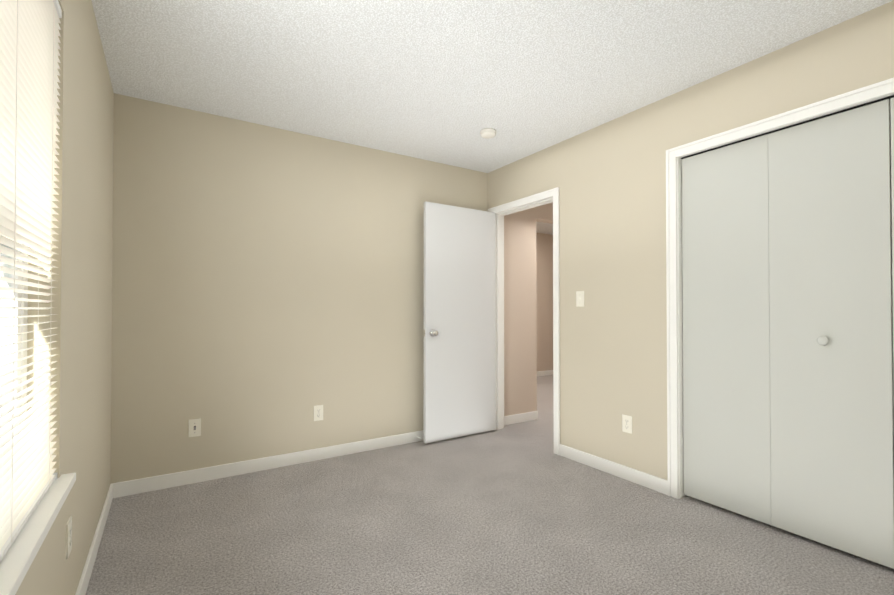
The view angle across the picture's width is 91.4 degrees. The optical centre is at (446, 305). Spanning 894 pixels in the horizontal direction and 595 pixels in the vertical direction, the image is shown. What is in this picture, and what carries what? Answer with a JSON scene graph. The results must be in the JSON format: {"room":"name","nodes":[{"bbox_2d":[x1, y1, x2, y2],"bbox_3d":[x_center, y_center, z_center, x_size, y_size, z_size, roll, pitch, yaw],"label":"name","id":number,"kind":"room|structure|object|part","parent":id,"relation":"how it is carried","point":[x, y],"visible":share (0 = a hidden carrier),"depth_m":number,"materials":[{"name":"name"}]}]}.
{"room":"empty bedroom","nodes":[
{"label":"empty bedroom","id":0,"kind":"room"},
{"bbox_2d":[15,0,113,594],"bbox_3d":[-1.015,-0.082,0.924,0.160,2.440,4.190,0,-1,-33],"label":"wall","id":1,"kind":"structure","parent":0,"point":[80,303],"depth_m":1.63,"materials":[{"name":"beige paint"}]},
{"bbox_2d":[0,224,27,449],"bbox_3d":[-1.035,-0.197,0.891,0.080,1.450,0.954,0,-1,-33],"label":"window","id":2,"kind":"structure","parent":1,"relation":"in","point":[6,340],"depth_m":1.24,"materials":[{"name":"white"}]},
{"bbox_3d":[-1.034,-0.197,0.892,0.040,1.284,0.788,0,-1,-33],"label":"window frame glass","id":3,"kind":"part","parent":2,"relation":"part of","materials":[{"name":"glass"}]},
{"bbox_2d":[0,0,61,561],"bbox_3d":[-0.946,-0.196,0.949,0.044,1.448,0.946,0,-1,-33],"label":"window blinds","id":4,"kind":"object","parent":1,"relation":"attached to","point":[29,59],"visible":1,"depth_m":1.07,"materials":[{"name":"plastic"}]},
{"bbox_3d":[-0.935,-0.191,0.920,0.032,1.407,0.783,0,-1,-33],"label":"cord","id":5,"kind":"part","parent":4,"relation":"part of","materials":[{"name":"white plastic"}]},
{"bbox_2d":[0,473,75,594],"bbox_3d":[-0.948,0.542,0.939,0.096,0.027,1.024,0,-1,-33],"label":"window sill","id":6,"kind":"structure","parent":1,"relation":"attached to","point":[18,558],"depth_m":1.00,"materials":[{"name":"white wood"}]},
{"bbox_2d":[66,516,71,558],"bbox_3d":[-1.276,0.784,1.475,0.008,0.114,0.070,0,-1,-33],"label":"electrical outlet","id":7,"kind":"object","parent":1,"relation":"attached to","point":[68,536],"visible":1,"depth_m":1.46,"materials":[{"name":"white plastic"}]},
{"bbox_2d":[75,482,118,594],"bbox_3d":[-0.941,1.095,0.958,0.016,0.088,3.950,0,-1,-33],"label":"baseboard","id":8,"kind":"structure","parent":1,"relation":"attached to","point":[113,492],"depth_m":2.00,"materials":[{"name":"white wood"}]},
{"bbox_2d":[111,93,552,483],"bbox_3d":[0.895,-0.041,4.572,7.000,2.440,0.120,0,-1,-33],"label":"wall","id":9,"kind":"structure","parent":0,"point":[267,289],"depth_m":3.11,"materials":[{"name":"beige paint"}]},
{"bbox_2d":[188,418,200,436],"bbox_3d":[-1.647,0.802,2.850,0.070,0.114,0.012,0,-1,-33],"label":"jack","id":10,"kind":"object","parent":9,"relation":"attached to","point":[194,427],"visible":1,"depth_m":2.85,"materials":[{"name":"white plastic"}]},
{"bbox_2d":[119,430,422,496],"bbox_3d":[-0.797,1.122,3.390,2.830,0.088,0.016,0,-1,-33],"label":"baseboard","id":11,"kind":"structure","parent":9,"relation":"attached to","point":[176,479],"depth_m":3.05,"materials":[{"name":"white wood"}]},
{"bbox_2d":[314,405,322,420],"bbox_3d":[-0.967,0.812,3.289,0.070,0.114,0.008,0,-1,-33],"label":"electrical outlet","id":12,"kind":"object","parent":9,"relation":"attached to","point":[318,412],"visible":1,"depth_m":3.29,"materials":[{"name":"white plastic"}]},
{"bbox_2d":[504,411,537,425],"bbox_3d":[0.712,1.133,4.362,0.520,0.088,0.013,0,-1,-33],"label":"baseboard","id":13,"kind":"structure","parent":9,"relation":"attached to","point":[520,418],"depth_m":4.37,"materials":[{"name":"white wood"}]},
{"bbox_2d":[86,375,893,594],"bbox_3d":[1.361,1.229,3.686,7.160,0.120,6.290,0,-1,-33],"label":"floor","id":14,"kind":"structure","parent":0,"point":[521,508],"depth_m":2.17,"materials":[{"name":"carpet"}]},
{"bbox_2d":[91,0,892,234],"bbox_3d":[1.361,-1.331,3.714,7.160,0.120,6.290,0,-1,-33],"label":"ceiling","id":15,"kind":"structure","parent":0,"point":[444,81],"depth_m":2.29,"materials":[{"name":"white paint"}]},
{"bbox_2d":[480,128,495,138],"bbox_3d":[0.303,-1.258,3.206,0.120,0.038,0.120,0,-1,-33],"label":"smoke detector","id":16,"kind":"object","parent":15,"relation":"attached to","point":[487,133],"visible":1,"depth_m":3.17,"materials":[{"name":"white plastic"}]},
{"bbox_2d":[536,233,552,370],"bbox_3d":[1.012,-0.013,7.144,4.020,2.440,0.120,0,-1,-33],"label":"wall","id":17,"kind":"structure","parent":0,"point":[544,261],"depth_m":7.49,"materials":[{"name":"beige paint"}]},
{"bbox_2d":[537,370,552,376],"bbox_3d":[1.057,1.163,7.080,3.800,0.088,0.013,0,-1,-33],"label":"baseboard","id":18,"kind":"structure","parent":17,"relation":"attached to","point":[548,372],"depth_m":7.47,"materials":[{"name":"white wood"}]},
{"bbox_2d":[488,0,893,479],"bbox_3d":[1.540,-0.064,2.496,0.120,2.440,4.070,0,-1,-33],"label":"wall","id":19,"kind":"structure","parent":0,"point":[608,179],"depth_m":2.87,"materials":[{"name":"beige paint"}]},
{"bbox_2d":[423,201,495,443],"bbox_3d":[0.128,0.145,3.865,0.762,2.020,0.035,0,-1,-34],"label":"bedroom door","id":20,"kind":"structure","parent":19,"relation":"in","point":[459,398],"depth_m":3.83,"materials":[{"name":"white paint"}]},
{"bbox_2d":[423,329,437,336],"bbox_3d":[-0.149,0.234,3.678,0.107,0.066,0.159,0,-1,-34],"label":"door knob","id":21,"kind":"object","parent":20,"relation":"attached to","point":[432,332],"depth_m":3.65,"materials":[{"name":"silver metal"}]},
{"bbox_2d":[488,187,559,454],"bbox_3d":[0.690,0.127,3.810,0.158,2.087,0.886,0,-1,-33],"label":"door frame","id":22,"kind":"structure","parent":19,"relation":"attached to","point":[531,201],"depth_m":3.80,"materials":[{"name":"white wood"}]},
{"bbox_2d":[576,291,583,306],"bbox_3d":[0.984,-0.046,3.236,0.016,0.114,0.070,0,-1,-33],"label":"light switch","id":23,"kind":"object","parent":19,"relation":"attached to","point":[579,298],"visible":1,"depth_m":3.23,"materials":[{"name":"white plastic"}]},
{"bbox_2d":[559,444,667,494],"bbox_3d":[1.112,1.118,3.025,0.013,0.088,0.872,0,-1,-33],"label":"baseboard","id":24,"kind":"structure","parent":19,"relation":"attached to","point":[644,479],"depth_m":2.96,"materials":[{"name":"white wood"}]},
{"bbox_2d":[622,414,631,433],"bbox_3d":[1.197,0.790,2.902,0.008,0.114,0.070,0,-1,-33],"label":"electrical outlet","id":25,"kind":"object","parent":19,"relation":"attached to","point":[627,423],"visible":1,"depth_m":2.90,"materials":[{"name":"white plastic"}]},
{"bbox_2d":[666,78,893,498],"bbox_3d":[1.923,0.096,1.881,0.144,2.105,1.944,0,-1,-33],"label":"trim","id":26,"kind":"structure","parent":19,"relation":"attached to","point":[674,287],"depth_m":2.62,"materials":[{"name":"white wood"}]},
{"bbox_2d":[681,95,893,158],"bbox_3d":[1.923,-0.897,1.892,0.040,0.006,1.810,0,-1,-33],"label":"track rail","id":27,"kind":"object","parent":19,"relation":"attached to","point":[848,109],"visible":0.67,"depth_m":2.16,"materials":[{"name":"black"}]},
{"bbox_2d":[682,99,893,568],"bbox_3d":[1.661,0.122,2.250,0.070,2.018,0.901,0,-1,-33],"label":"bifold closet door","id":28,"kind":"structure","parent":19,"relation":"in","point":[788,402],"depth_m":2.15,"materials":[{"name":"white paint"}]},
{"bbox_3d":[1.769,0.166,2.051,0.038,0.045,0.045,0,-1,-33],"label":"knob","id":29,"kind":"part","parent":28,"relation":"part of","materials":[{"name":"white paint"}]},
{"bbox_2d":[890,97,893,378],"bbox_3d":[2.150,0.114,1.489,0.070,2.018,0.901,0,-1,-33],"label":"bifold closet door","id":30,"kind":"structure","parent":19,"relation":"in","point":[892,144],"depth_m":1.87,"materials":[{"name":"white paint"}]}
]}

